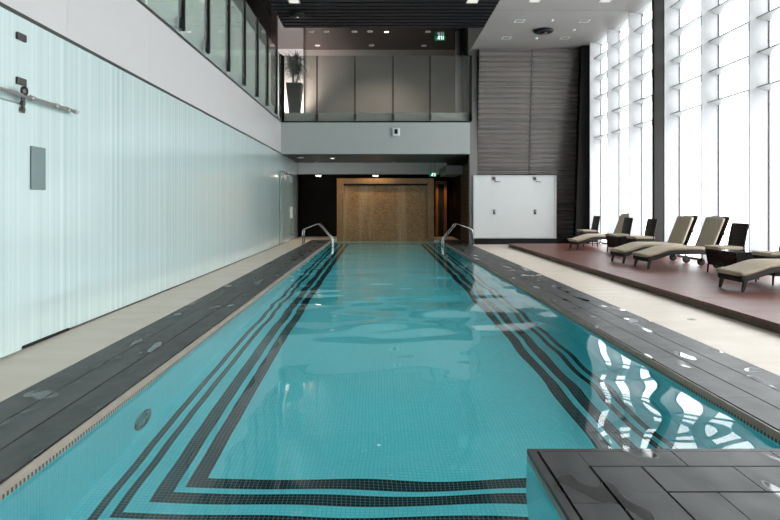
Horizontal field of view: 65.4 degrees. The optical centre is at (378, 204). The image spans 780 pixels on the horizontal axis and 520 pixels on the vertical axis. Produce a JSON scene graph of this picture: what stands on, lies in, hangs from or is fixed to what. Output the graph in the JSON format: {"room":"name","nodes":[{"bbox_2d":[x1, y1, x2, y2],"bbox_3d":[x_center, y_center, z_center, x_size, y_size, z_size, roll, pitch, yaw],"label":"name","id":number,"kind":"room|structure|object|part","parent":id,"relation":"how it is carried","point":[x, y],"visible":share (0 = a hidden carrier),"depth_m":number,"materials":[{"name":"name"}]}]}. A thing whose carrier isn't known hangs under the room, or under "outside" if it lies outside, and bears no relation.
{"room":"indoor swimming pool","nodes":[
{"label":"indoor swimming pool","id":0,"kind":"room"},
{"bbox_2d":[0,0,299,348],"bbox_3d":[-3.675,-0.792,12.450,0.230,4.485,30.900,0,0,0],"label":"wall","id":1,"kind":"structure","parent":0,"point":[139,194],"depth_m":8.55,"materials":[{"name":"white glass"}]},
{"bbox_3d":[-3.581,-0.385,6.385,0.018,0.450,0.270,0,0,0],"label":"grip plate","id":2,"kind":"part","parent":1,"relation":"part of","materials":[{"name":"grey metal"}]},
{"bbox_2d":[0,86,78,357],"bbox_3d":[-3.532,0.130,5.030,0.120,2.599,4.060,0,0,0],"label":"door","id":3,"kind":"structure","parent":1,"relation":"in","point":[10,111],"depth_m":5.82,"materials":[{"name":"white glass"}]},
{"bbox_3d":[-3.532,-1.077,5.030,0.120,0.056,4.060,0,0,0],"label":"rail","id":4,"kind":"part","parent":3,"relation":"part of","materials":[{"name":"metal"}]},
{"bbox_2d":[0,2,280,153],"bbox_3d":[-3.659,-1.906,9.650,0.162,0.036,25.300,0,0,0],"label":"trim","id":5,"kind":"structure","parent":1,"relation":"attached to","point":[3,5],"depth_m":7.87,"materials":[{"name":"black metal"}]},
{"bbox_2d":[137,0,280,121],"bbox_3d":[-3.659,-3.062,9.675,0.162,0.047,25.350,0,0,0],"label":"trim","id":6,"kind":"structure","parent":1,"relation":"attached to","point":[139,1],"depth_m":11.87,"materials":[{"name":"black metal"}]},
{"bbox_2d":[178,0,281,117],"bbox_3d":[-3.592,-4.320,12.382,0.095,2.420,19.885,0,0,0],"label":"posts","id":7,"kind":"object","parent":6,"relation":"on","point":[181,3],"visible":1,"depth_m":16.18,"materials":[{"name":"black metal"}]},
{"bbox_3d":[-3.592,-4.360,11.090,0.095,2.340,0.110,0,0,0],"label":"post","id":8,"kind":"part","parent":7,"relation":"part of","materials":[{"name":"black metal"}]},
{"bbox_3d":[-3.592,-4.360,12.743,0.095,2.340,0.110,0,0,0],"label":"post","id":9,"kind":"part","parent":7,"relation":"part of","materials":[{"name":"black metal"}]},
{"bbox_3d":[-3.592,-4.360,14.479,0.095,2.340,0.110,0,0,0],"label":"post","id":10,"kind":"part","parent":7,"relation":"part of","materials":[{"name":"black metal"}]},
{"bbox_3d":[-3.592,-4.360,16.202,0.095,2.340,0.110,0,0,0],"label":"post","id":11,"kind":"part","parent":7,"relation":"part of","materials":[{"name":"black metal"}]},
{"bbox_3d":[-3.592,-4.360,17.935,0.095,2.340,0.110,0,0,0],"label":"post","id":12,"kind":"part","parent":7,"relation":"part of","materials":[{"name":"black metal"}]},
{"bbox_3d":[-3.592,-4.360,19.544,0.095,2.340,0.110,0,0,0],"label":"post","id":13,"kind":"part","parent":7,"relation":"part of","materials":[{"name":"black metal"}]},
{"bbox_3d":[-3.592,-4.360,21.260,0.095,2.340,0.110,0,0,0],"label":"post","id":14,"kind":"part","parent":7,"relation":"part of","materials":[{"name":"black metal"}]},
{"bbox_3d":[-3.592,-4.360,22.270,0.095,2.340,0.110,0,0,0],"label":"post","id":15,"kind":"part","parent":7,"relation":"part of","materials":[{"name":"black metal"}]},
{"bbox_2d":[141,0,277,117],"bbox_3d":[-3.740,-3.290,9.650,0.100,0.420,25.300,0,0,0],"label":"glass railing","id":16,"kind":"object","parent":1,"relation":"attached to","point":[159,7],"depth_m":12.44,"materials":[{"name":"clear glass"}]},
{"bbox_2d":[278,170,295,243],"bbox_3d":[-3.522,0.070,23.600,0.065,2.720,4.400,0,0,0],"label":"door","id":17,"kind":"structure","parent":1,"relation":"in","point":[286,209],"depth_m":23.11,"materials":[{"name":"clear glass"}]},
{"bbox_2d":[284,113,468,120],"bbox_3d":[-0.105,-3.255,22.560,6.930,0.330,0.080,0,0,0],"label":"trim","id":18,"kind":"structure","parent":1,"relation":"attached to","point":[287,116],"depth_m":22.52,"materials":[{"name":"white paint"}]},
{"bbox_2d":[163,0,271,102],"bbox_3d":[-3.995,-4.950,9.650,0.130,3.800,25.300,0,0,0],"label":"window","id":19,"kind":"structure","parent":0,"point":[194,9],"depth_m":17.00,"materials":[{"name":"clear glass"}]},
{"bbox_2d":[271,49,273,104],"bbox_3d":[-4.810,-4.900,26.800,0.780,3.900,0.200,0,0,0],"label":"wall","id":20,"kind":"structure","parent":0,"point":[272,54],"depth_m":26.70,"materials":[{"name":"white paint"}]},
{"bbox_2d":[278,49,303,118],"bbox_3d":[-3.860,-5.075,26.720,1.120,3.550,0.140,0,0,0],"label":"wall","id":21,"kind":"structure","parent":0,"point":[290,52],"depth_m":26.65,"materials":[{"name":"white paint"}]},
{"bbox_2d":[261,0,464,49],"bbox_3d":[-1.012,-6.925,12.500,8.776,0.150,31.000,0,0,0],"label":"ceiling","id":22,"kind":"structure","parent":0,"point":[282,38],"depth_m":24.97,"materials":[{"name":"brown paint"}]},
{"bbox_2d":[435,36,444,40],"bbox_3d":[2.492,-6.788,24.622,0.420,0.230,0.056,0,0,0],"label":"exit sign","id":23,"kind":"object","parent":22,"relation":"hanging from","point":[437,38],"visible":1,"depth_m":24.60,"materials":[{"name":"green plastic"}]},
{"bbox_2d":[279,118,468,163],"bbox_3d":[-0.160,-2.587,25.250,7.060,1.405,5.300,0,0,0],"label":"balcony slab","id":24,"kind":"object","parent":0,"point":[308,158],"visible":0.21,"depth_m":24.61,"materials":[{"name":"grey paint"}]},
{"bbox_2d":[298,163,446,174],"bbox_3d":[-0.275,-1.629,27.200,6.630,0.509,0.400,0,0,0],"label":"ceiling beam","id":25,"kind":"structure","parent":24,"relation":"attached to","point":[303,168],"depth_m":27.00,"materials":[{"name":"white paint"}]},
{"bbox_2d":[281,122,469,153],"bbox_3d":[-0.110,-2.462,22.480,6.960,1.155,0.240,0,0,0],"label":"fascia","id":26,"kind":"object","parent":24,"relation":"attached to","point":[296,137],"visible":1,"depth_m":22.36,"materials":[{"name":"white paint"}]},
{"bbox_2d":[281,121,470,122],"bbox_3d":[-0.095,-3.066,22.465,6.990,0.048,0.270,0,0,0],"label":"trim","id":27,"kind":"structure","parent":26,"relation":"attached to","point":[281,121],"depth_m":22.33,"materials":[{"name":"black metal"}]},
{"bbox_2d":[281,55,471,120],"bbox_3d":[-0.063,-4.300,22.400,7.023,2.420,0.100,0,0,0],"label":"glass screen","id":28,"kind":"object","parent":27,"relation":"on","point":[470,56],"visible":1,"depth_m":22.38,"materials":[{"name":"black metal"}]},
{"bbox_3d":[-3.524,-4.300,22.400,0.090,2.420,0.100,0,0,0],"label":"post","id":29,"kind":"part","parent":28,"relation":"part of","materials":[{"name":"black metal"}]},
{"bbox_3d":[-2.269,-4.300,22.415,0.044,2.420,0.070,0,0,0],"label":"post","id":30,"kind":"part","parent":28,"relation":"part of","materials":[{"name":"black metal"}]},
{"bbox_3d":[-0.867,-4.300,22.415,0.044,2.420,0.070,0,0,0],"label":"post","id":31,"kind":"part","parent":28,"relation":"part of","materials":[{"name":"black metal"}]},
{"bbox_3d":[0.535,-4.300,22.415,0.044,2.420,0.070,0,0,0],"label":"post","id":32,"kind":"part","parent":28,"relation":"part of","materials":[{"name":"black metal"}]},
{"bbox_3d":[1.901,-4.300,22.415,0.044,2.420,0.070,0,0,0],"label":"post","id":33,"kind":"part","parent":28,"relation":"part of","materials":[{"name":"black metal"}]},
{"bbox_3d":[3.399,-4.300,22.400,0.090,2.420,0.100,0,0,0],"label":"post","id":34,"kind":"part","parent":28,"relation":"part of","materials":[{"name":"black metal"}]},
{"bbox_2d":[392,128,399,135],"bbox_3d":[0.645,-2.676,22.316,0.280,0.300,0.112,0,0,0],"label":"security camera","id":35,"kind":"object","parent":26,"relation":"attached to","point":[395,131],"visible":1,"depth_m":22.27,"materials":[{"name":"white paint"}]},
{"bbox_2d":[429,173,436,176],"bbox_3d":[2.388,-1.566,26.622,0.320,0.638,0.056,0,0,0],"label":"exit sign","id":36,"kind":"object","parent":24,"relation":"hanging from","point":[430,174],"visible":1,"depth_m":26.60,"materials":[{"name":"green plastic"}]},
{"bbox_2d":[300,164,451,236],"bbox_3d":[-0.850,-2.700,28.000,8.900,8.300,0.200,0,0,0],"label":"wall","id":37,"kind":"structure","parent":0,"point":[318,194],"depth_m":27.90,"materials":[{"name":"black paint"}]},
{"bbox_2d":[435,181,446,236],"bbox_3d":[2.852,0.177,27.750,0.502,2.545,0.300,0,0,0],"label":"door","id":38,"kind":"structure","parent":37,"relation":"in","point":[440,186],"depth_m":27.70,"materials":[{"name":"orange wood"}]},
{"bbox_2d":[304,50,454,112],"bbox_3d":[-0.135,-5.075,26.900,7.010,3.550,0.200,0,0,0],"label":"wall","id":39,"kind":"structure","parent":0,"point":[335,67],"depth_m":26.80,"materials":[{"name":"beige paint"}]},
{"bbox_2d":[269,0,499,27],"bbox_3d":[0.168,-5.770,8.240,6.416,0.160,22.520,0,0,0],"label":"ceiling slats","id":40,"kind":"structure","parent":0,"point":[318,13],"depth_m":17.94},
{"bbox_2d":[288,0,299,3],"bbox_3d":[-2.359,-5.686,16.947,0.320,0.016,0.320,0,0,0],"label":"ceiling light","id":41,"kind":"object","parent":40,"relation":"attached to","point":[289,1],"visible":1,"depth_m":16.95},
{"bbox_2d":[289,11,304,18],"bbox_3d":[-2.415,-5.610,17.989,0.480,0.160,0.480,0,0,0],"label":"ceiling speaker","id":42,"kind":"object","parent":40,"relation":"attached to","point":[294,14],"visible":1,"depth_m":17.86,"materials":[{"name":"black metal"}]},
{"bbox_2d":[466,0,478,2],"bbox_3d":[2.622,-5.686,16.930,0.320,0.016,0.320,0,0,0],"label":"ceiling light","id":43,"kind":"object","parent":40,"relation":"attached to","point":[468,1],"visible":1,"depth_m":16.95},
{"bbox_2d":[337,178,433,240],"bbox_3d":[0.289,0.348,25.475,4.051,2.923,0.300,0,0,0],"label":"wall","id":44,"kind":"structure","parent":0,"point":[368,209],"depth_m":25.48,"materials":[{"name":"brown wood"}]},
{"bbox_2d":[343,184,426,185],"bbox_3d":[0.289,-0.853,25.440,3.511,0.080,0.110,0,0,0],"label":"outlet","id":45,"kind":"object","parent":44,"relation":"attached to","point":[343,184],"depth_m":25.38,"materials":[{"name":"brown wood"}]},
{"bbox_2d":[0,237,779,401],"bbox_3d":[2.105,1.510,12.450,11.790,0.120,30.900,0,0,0],"label":"floor","id":46,"kind":"structure","parent":0,"point":[20,370],"depth_m":7.55,"materials":[{"name":"beige stone"}]},
{"bbox_2d":[0,240,331,500],"bbox_3d":[-2.356,1.520,12.070,0.859,0.140,26.540,0,0,0],"label":"pool coping","id":47,"kind":"object","parent":46,"relation":"on","point":[38,423],"visible":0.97,"depth_m":5.07,"materials":[{"name":"tile"}]},
{"bbox_2d":[301,223,333,246],"bbox_3d":[-2.228,1.483,22.300,1.165,1.634,0.630,0,0,0],"label":"pool ladder","id":48,"kind":"object","parent":47,"relation":"attached to","point":[319,224],"visible":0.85,"depth_m":22.03,"materials":[{"name":"metal"}]},
{"bbox_2d":[468,51,476,243],"bbox_3d":[3.518,-2.120,22.655,0.285,7.140,0.370,0,0,0],"label":"pillar","id":49,"kind":"structure","parent":46,"relation":"on","point":[472,157],"depth_m":22.47,"materials":[{"name":"grey paint"}]},
{"bbox_2d":[439,240,779,444],"bbox_3d":[2.968,1.520,14.479,0.884,0.140,21.723,0,0,0],"label":"pool coping","id":50,"kind":"object","parent":46,"relation":"on","point":[748,392],"visible":0.98,"depth_m":6.05,"materials":[{"name":"tile"}]},
{"bbox_2d":[441,223,473,246],"bbox_3d":[2.902,1.483,22.300,1.155,1.634,0.630,0,0,0],"label":"pool ladder","id":51,"kind":"object","parent":50,"relation":"attached to","point":[454,224],"visible":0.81,"depth_m":22.03,"materials":[{"name":"metal"}]},
{"bbox_3d":[2.893,1.483,22.560,1.113,1.634,0.048,0,0,0],"label":"handrail","id":52,"kind":"part","parent":51,"relation":"part of","materials":[{"name":"metal"}]},
{"bbox_2d":[509,244,779,333],"bbox_3d":[6.145,1.393,9.020,3.290,0.115,24.040,0,0,0],"label":"wooden deck","id":53,"kind":"object","parent":46,"relation":"on","point":[690,283],"visible":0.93,"depth_m":10.73,"materials":[{"name":"brown wood"}]},
{"bbox_2d":[577,216,599,246],"bbox_3d":[6.768,0.844,19.580,0.604,0.985,0.550,0,0,0],"label":"wicker chair","id":54,"kind":"object","parent":53,"relation":"on","point":[596,219],"visible":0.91,"depth_m":19.37,"materials":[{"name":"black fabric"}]},
{"bbox_2d":[577,229,596,231],"bbox_3d":[6.740,0.830,19.580,0.548,0.065,0.540,0,0,0],"label":"seat cushion","id":55,"kind":"object","parent":54,"relation":"on","point":[579,230],"depth_m":19.32,"materials":[{"name":"beige fabric"}]},
{"bbox_3d":[7.003,0.649,19.580,0.135,0.595,0.550,0,0,0],"label":"backrest","id":56,"kind":"part","parent":54,"relation":"part of","materials":[{"name":"wicker"}]},
{"bbox_2d":[590,34,606,243],"bbox_3d":[7.635,-2.757,20.505,0.430,8.185,1.650,0,0,0],"label":"window","id":57,"kind":"structure","parent":53,"relation":"on","point":[596,55],"depth_m":21.30,"materials":[{"name":"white glass"}]},
{"bbox_2d":[568,213,628,249],"bbox_3d":[6.718,0.788,18.343,1.842,1.093,0.640,0,0,-3],"label":"sun lounger","id":58,"kind":"object","parent":53,"relation":"on","point":[584,238],"visible":0.58,"depth_m":18.15,"materials":[{"name":"fabric"}]},
{"bbox_2d":[568,234,605,241],"bbox_3d":[6.540,0.986,18.334,1.485,0.222,0.640,0,0,-3],"label":"seat cushion","id":59,"kind":"object","parent":58,"relation":"on","point":[585,237],"depth_m":18.02,"materials":[{"name":"beige fabric"}]},
{"bbox_3d":[6.654,1.067,18.340,1.631,0.235,0.634,0,0,-3],"label":"frame","id":60,"kind":"part","parent":58,"relation":"part of","materials":[{"name":"wicker"}]},
{"bbox_2d":[614,213,628,232],"bbox_3d":[7.375,0.598,18.376,0.316,0.689,0.626,0,0,-3],"label":"cushion","id":61,"kind":"object","parent":58,"relation":"on","point":[618,229],"depth_m":18.42,"materials":[{"name":"beige fabric"}]},
{"bbox_2d":[607,18,628,232],"bbox_3d":[7.635,-2.757,18.845,0.430,8.185,1.730,0,0,0],"label":"window","id":62,"kind":"structure","parent":53,"relation":"on","point":[614,44],"depth_m":19.68,"materials":[{"name":"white glass"}]},
{"bbox_2d":[605,217,632,251],"bbox_3d":[6.698,0.844,16.930,0.604,0.985,0.550,0,0,0],"label":"wicker chair","id":63,"kind":"object","parent":53,"relation":"on","point":[627,224],"visible":0.66,"depth_m":16.91,"materials":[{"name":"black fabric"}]},
{"bbox_2d":[605,233,630,235],"bbox_3d":[6.670,0.830,16.930,0.548,0.065,0.540,0,0,0],"label":"seat cushion","id":64,"kind":"object","parent":63,"relation":"on","point":[607,234],"depth_m":16.88,"materials":[{"name":"beige fabric"}]},
{"bbox_3d":[6.933,0.649,16.930,0.135,0.595,0.550,0,0,0],"label":"backrest","id":65,"kind":"part","parent":63,"relation":"part of","materials":[{"name":"wicker"}]},
{"bbox_2d":[610,235,634,246],"bbox_3d":[6.660,1.082,16.330,0.620,0.505,0.580,0,0,0],"label":"side table","id":66,"kind":"object","parent":53,"relation":"on","point":[618,240],"visible":0.33,"depth_m":16.18,"materials":[{"name":"wicker"}]},
{"bbox_2d":[629,1,651,235],"bbox_3d":[7.635,-2.757,16.880,0.430,8.185,2.260,0,0,0],"label":"window","id":67,"kind":"structure","parent":53,"relation":"on","point":[637,29],"depth_m":17.98,"materials":[{"name":"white glass"}]},
{"bbox_2d":[626,219,657,242],"bbox_3d":[6.768,0.844,15.620,0.604,0.985,0.550,0,0,0],"label":"wicker chair","id":68,"kind":"object","parent":53,"relation":"on","point":[649,235],"visible":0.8,"depth_m":15.43,"materials":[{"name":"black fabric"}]},
{"bbox_2d":[626,236,654,238],"bbox_3d":[6.740,0.830,15.620,0.548,0.065,0.540,0,0,0],"label":"seat cushion","id":69,"kind":"object","parent":68,"relation":"on","point":[628,237],"depth_m":15.37,"materials":[{"name":"beige fabric"}]},
{"bbox_3d":[7.003,0.649,15.620,0.135,0.595,0.550,0,0,0],"label":"backrest","id":70,"kind":"part","parent":68,"relation":"part of","materials":[{"name":"wicker"}]},
{"bbox_2d":[610,215,698,262],"bbox_3d":[6.418,0.788,14.203,1.842,1.093,0.640,0,0,-3],"label":"sun lounger","id":71,"kind":"object","parent":53,"relation":"on","point":[684,225],"visible":0.7,"depth_m":14.01,"materials":[{"name":"beige fabric"}]},
{"bbox_3d":[6.354,1.067,14.200,1.631,0.235,0.634,0,0,-3],"label":"frame","id":72,"kind":"part","parent":71,"relation":"part of","materials":[{"name":"wicker"}]},
{"bbox_2d":[610,242,682,252],"bbox_3d":[6.240,0.986,14.194,1.485,0.222,0.640,0,0,-3],"label":"seat cushion","id":73,"kind":"object","parent":71,"relation":"on","point":[631,247],"depth_m":13.91,"materials":[{"name":"beige fabric"}]},
{"bbox_2d":[668,216,693,243],"bbox_3d":[7.075,0.598,14.236,0.316,0.689,0.626,0,0,-3],"label":"cushion","id":74,"kind":"object","parent":71,"relation":"on","point":[683,227],"depth_m":14.08,"materials":[{"name":"beige fabric"}]},
{"bbox_3d":[7.181,0.607,14.241,0.312,0.731,0.630,0,0,-3],"label":"backrest","id":75,"kind":"part","parent":71,"relation":"part of","materials":[{"name":"fabric"}]},
{"bbox_2d":[652,0,663,241],"bbox_3d":[7.294,-2.178,15.845,0.248,7.025,0.150,0,0,0],"label":"column","id":76,"kind":"structure","parent":53,"relation":"on","point":[657,5],"depth_m":15.77,"materials":[{"name":"black metal"}]},
{"bbox_2d":[632,216,729,268],"bbox_3d":[6.458,0.788,13.013,1.842,1.093,0.640,0,0,-3],"label":"sun lounger","id":77,"kind":"object","parent":53,"relation":"on","point":[713,229],"visible":0.88,"depth_m":12.81,"materials":[{"name":"beige fabric"}]},
{"bbox_2d":[632,245,704,256],"bbox_3d":[6.280,0.986,13.004,1.485,0.222,0.640,0,0,-3],"label":"seat cushion","id":78,"kind":"object","parent":77,"relation":"on","point":[659,250],"depth_m":12.70,"materials":[{"name":"beige fabric"}]},
{"bbox_3d":[6.394,1.067,13.010,1.631,0.235,0.634,0,0,-3],"label":"frame","id":79,"kind":"part","parent":77,"relation":"part of","materials":[{"name":"wicker"}]},
{"bbox_2d":[695,217,724,245],"bbox_3d":[7.115,0.598,13.046,0.316,0.689,0.626,0,0,-3],"label":"cushion","id":80,"kind":"object","parent":77,"relation":"on","point":[712,231],"depth_m":12.92,"materials":[{"name":"beige fabric"}]},
{"bbox_3d":[7.221,0.607,13.051,0.312,0.731,0.630,0,0,-3],"label":"backrest","id":81,"kind":"part","parent":77,"relation":"part of","materials":[{"name":"fabric"}]},
{"bbox_2d":[664,0,700,259],"bbox_3d":[7.635,-2.757,14.860,0.430,8.185,1.840,0,0,0],"label":"window","id":82,"kind":"structure","parent":53,"relation":"on","point":[673,31],"depth_m":15.75,"materials":[{"name":"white glass"}]},
{"bbox_3d":[7.800,1.312,14.845,0.100,0.045,1.810,0,0,0],"label":"sill","id":83,"kind":"part","parent":82,"relation":"part of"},
{"bbox_2d":[701,0,748,262],"bbox_3d":[7.635,-2.757,13.055,0.430,8.185,1.830,0,0,0],"label":"window","id":84,"kind":"structure","parent":53,"relation":"on","point":[711,10],"depth_m":13.94,"materials":[{"name":"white glass"}]},
{"bbox_2d":[704,223,748,271],"bbox_3d":[6.798,0.844,11.880,0.604,0.985,0.550,0,0,0],"label":"wicker chair","id":85,"kind":"object","parent":53,"relation":"on","point":[738,233],"visible":0.77,"depth_m":11.82,"materials":[{"name":"black wicker"}]},
{"bbox_2d":[704,245,745,249],"bbox_3d":[6.770,0.830,11.880,0.548,0.065,0.540,0,0,0],"label":"seat cushion","id":86,"kind":"object","parent":85,"relation":"on","point":[707,247],"depth_m":11.66,"materials":[{"name":"beige fabric"}]},
{"bbox_3d":[7.033,0.649,11.880,0.135,0.595,0.550,0,0,0],"label":"backrest","id":87,"kind":"part","parent":85,"relation":"part of","materials":[{"name":"wicker"}]},
{"bbox_2d":[717,250,758,279],"bbox_3d":[6.600,1.082,11.000,0.620,0.505,0.580,0,0,0],"label":"side table","id":88,"kind":"object","parent":53,"relation":"on","point":[728,257],"visible":0.46,"depth_m":10.85,"materials":[{"name":"wicker"}]},
{"bbox_2d":[716,259,779,291],"bbox_3d":[6.418,0.788,9.626,1.842,1.093,0.640,0,0,-2],"label":"sun lounger","id":89,"kind":"object","parent":53,"relation":"on","point":[745,271],"visible":1,"depth_m":9.39,"materials":[{"name":"beige fabric"}]},
{"bbox_3d":[5.595,1.240,9.891,0.095,0.190,0.052,0,0,-2],"label":"leg","id":90,"kind":"part","parent":89,"relation":"part of","materials":[{"name":"wicker"}]},
{"bbox_3d":[5.612,1.240,9.311,0.095,0.190,0.052,0,0,-2],"label":"leg","id":91,"kind":"part","parent":89,"relation":"part of","materials":[{"name":"wicker"}]},
{"bbox_2d":[716,259,779,276],"bbox_3d":[6.240,0.986,9.620,1.485,0.222,0.640,0,0,-2],"label":"seat cushion","id":92,"kind":"object","parent":89,"relation":"on","point":[751,267],"depth_m":9.41,"materials":[{"name":"beige fabric"}]},
{"bbox_3d":[6.355,1.067,9.624,1.631,0.235,0.634,0,0,-2],"label":"frame","id":93,"kind":"part","parent":89,"relation":"part of","materials":[{"name":"wicker"}]},
{"bbox_2d":[749,0,779,250],"bbox_3d":[7.635,-2.757,11.275,0.430,8.185,1.790,0,0,0],"label":"window","id":94,"kind":"structure","parent":53,"relation":"on","point":[760,14],"depth_m":12.14,"materials":[{"name":"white glass"}]},
{"bbox_2d":[752,243,779,284],"bbox_3d":[6.788,0.844,10.320,0.604,0.985,0.550,0,0,0],"label":"sun lounger","id":95,"kind":"object","parent":53,"relation":"on","point":[756,254],"visible":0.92,"depth_m":10.19,"materials":[{"name":"beige fabric"}]},
{"bbox_2d":[752,251,779,256],"bbox_3d":[6.760,0.830,10.320,0.548,0.065,0.540,0,0,0],"label":"seat cushion","id":96,"kind":"object","parent":95,"relation":"on","point":[755,253],"depth_m":10.25,"materials":[{"name":"beige fabric"}]},
{"bbox_2d":[527,449,779,519],"bbox_3d":[2.146,1.500,0.308,2.528,0.100,6.617,0,0,0],"label":"platform","id":97,"kind":"object","parent":46,"relation":"on","point":[581,484],"visible":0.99,"depth_m":3.17,"materials":[{"name":"tile"}]},
{"bbox_3d":[0.300,2.107,13.170,4.760,1.205,24.640,0,0,0],"label":"basin","id":98,"kind":"object","parent":46,"relation":"in","visible":0},
{"bbox_2d":[0,241,779,519],"bbox_3d":[0.300,1.510,13.160,4.460,0.036,24.320,0,0,0],"label":"pool water","id":99,"kind":"object","parent":98,"relation":"in","point":[376,380],"visible":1,"depth_m":4.46,"materials":[{"name":"teal liquid"}]},
{"bbox_2d":[452,28,467,242],"bbox_3d":[3.485,-2.700,25.425,0.230,8.300,5.150,0,0,0],"label":"wall","id":100,"kind":"structure","parent":0,"point":[456,181],"depth_m":24.10,"materials":[{"name":"black paint"}]},
{"bbox_2d":[440,166,461,176],"bbox_3d":[3.035,-1.405,25.600,0.650,0.350,2.600,0,0,0],"label":"ceiling","id":101,"kind":"structure","parent":100,"relation":"attached to","point":[447,171],"depth_m":24.30,"materials":[{"name":"grey paint"}]},
{"bbox_2d":[477,49,579,237],"bbox_3d":[5.585,-2.550,22.597,3.830,8.000,1.105,0,0,0],"label":"wall","id":102,"kind":"structure","parent":0,"point":[527,99],"depth_m":22.37,"materials":[{"name":"grey wood"}]},
{"bbox_3d":[4.635,0.065,22.758,1.900,2.706,0.446,0,0,0],"label":"louvre panel","id":103,"kind":"part","parent":102,"relation":"part of","materials":[{"name":"grey wood"}]},
{"bbox_3d":[4.635,-2.185,22.507,1.900,1.746,0.338,0,0,0],"label":"louvre panel","id":104,"kind":"part","parent":102,"relation":"part of","materials":[{"name":"grey wood"}]},
{"bbox_3d":[4.635,-3.735,22.334,1.900,1.306,0.287,0,0,0],"label":"louvre panel","id":105,"kind":"part","parent":102,"relation":"part of","materials":[{"name":"grey wood"}]},
{"bbox_3d":[4.635,-5.045,22.187,1.900,1.266,0.284,0,0,0],"label":"louvre panel","id":106,"kind":"part","parent":102,"relation":"part of","materials":[{"name":"grey wood"}]},
{"bbox_2d":[473,175,556,237],"bbox_3d":[5.034,0.069,22.463,3.078,2.329,0.233,0,0,0],"label":"wall panel","id":107,"kind":"object","parent":102,"relation":"attached to","point":[504,206],"visible":0.99,"depth_m":22.42,"materials":[{"name":"paint"}]},
{"bbox_2d":[475,238,568,243],"bbox_3d":[5.405,1.343,22.575,3.690,0.215,0.450,0,0,0],"label":"baseboard","id":108,"kind":"structure","parent":102,"relation":"attached to","point":[477,240],"depth_m":22.35,"materials":[{"name":"black metal"}]},
{"bbox_3d":[6.550,0.065,22.758,1.870,2.706,0.446,0,0,0],"label":"louvre panel","id":109,"kind":"part","parent":102,"relation":"part of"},
{"bbox_3d":[6.550,-2.185,22.507,1.870,1.746,0.338,0,0,0],"label":"louvre panel","id":110,"kind":"part","parent":102,"relation":"part of","materials":[{"name":"grey wood"}]},
{"bbox_3d":[6.550,-3.735,22.334,1.870,1.306,0.287,0,0,0],"label":"louvre panel","id":111,"kind":"part","parent":102,"relation":"part of","materials":[{"name":"grey wood"}]},
{"bbox_3d":[6.550,-5.045,22.187,1.870,1.266,0.284,0,0,0],"label":"louvre panel","id":112,"kind":"part","parent":102,"relation":"part of","materials":[{"name":"grey wood"}]},
{"bbox_2d":[477,57,599,243],"bbox_3d":[5.850,-2.750,24.775,4.500,8.400,6.650,0,0,0],"label":"wall","id":113,"kind":"structure","parent":0,"point":[477,57],"depth_m":23.50,"materials":[{"name":"grey paint"}]},
{"bbox_2d":[468,0,651,56],"bbox_3d":[5.688,-6.270,10.150,4.624,1.160,26.300,0,0,0],"label":"ceiling","id":114,"kind":"structure","parent":0,"point":[565,15],"depth_m":18.92,"materials":[{"name":"grey paint"}]},
{"bbox_2d":[514,19,525,22],"bbox_3d":[4.356,-5.686,18.750,0.300,0.016,0.300,0,0,0],"label":"recessed light","id":115,"kind":"object","parent":114,"relation":"in","point":[516,20],"visible":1,"depth_m":18.70,"materials":[{"name":"grey paint"}]},
{"bbox_2d":[533,27,553,34],"bbox_3d":[5.365,-5.622,19.736,0.640,0.135,0.640,0,0,0],"label":"ceiling speaker","id":116,"kind":"object","parent":114,"relation":"attached to","point":[540,31],"visible":1,"depth_m":19.59,"materials":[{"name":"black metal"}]},
{"bbox_2d":[578,19,590,22],"bbox_3d":[6.360,-5.686,18.740,0.300,0.016,0.300,0,0,0],"label":"recessed light","id":117,"kind":"object","parent":114,"relation":"in","point":[581,20],"visible":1,"depth_m":18.74,"materials":[{"name":"grey paint"}]},
{"bbox_2d":[573,45,593,243],"bbox_3d":[7.400,-2.120,22.200,0.760,7.140,1.100,0,0,0],"label":"wall","id":118,"kind":"structure","parent":0,"point":[582,166],"depth_m":21.65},
{"bbox_3d":[-0.110,-3.296,24.810,6.960,0.008,4.380,0,0,0],"label":"floor","id":119,"kind":"structure","parent":0,"visible":0},
{"bbox_2d":[278,50,307,112],"bbox_3d":[-3.354,-4.710,24.085,1.583,2.819,1.606,0,0,0],"label":"potted plant","id":120,"kind":"object","parent":119,"relation":"on","point":[294,89],"visible":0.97,"depth_m":23.86,"materials":[{"name":"green plant"}]},
{"bbox_3d":[-3.353,-5.312,24.100,0.379,1.148,0.457,0,0,0],"label":"stem","id":121,"kind":"part","parent":120,"relation":"part of","materials":[{"name":"plant"}]},
{"bbox_3d":[-3.327,-4.052,24.100,0.620,1.504,0.620,0,0,0],"label":"planter","id":122,"kind":"part","parent":120,"relation":"part of","materials":[{"name":"black ceramic"}]},
{"bbox_2d":[455,31,462,112],"bbox_3d":[3.183,-5.075,24.000,0.300,3.550,0.300,0,0,0],"label":"round column","id":123,"kind":"structure","parent":119,"relation":"on","point":[458,34],"depth_m":23.87,"materials":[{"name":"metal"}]}
]}

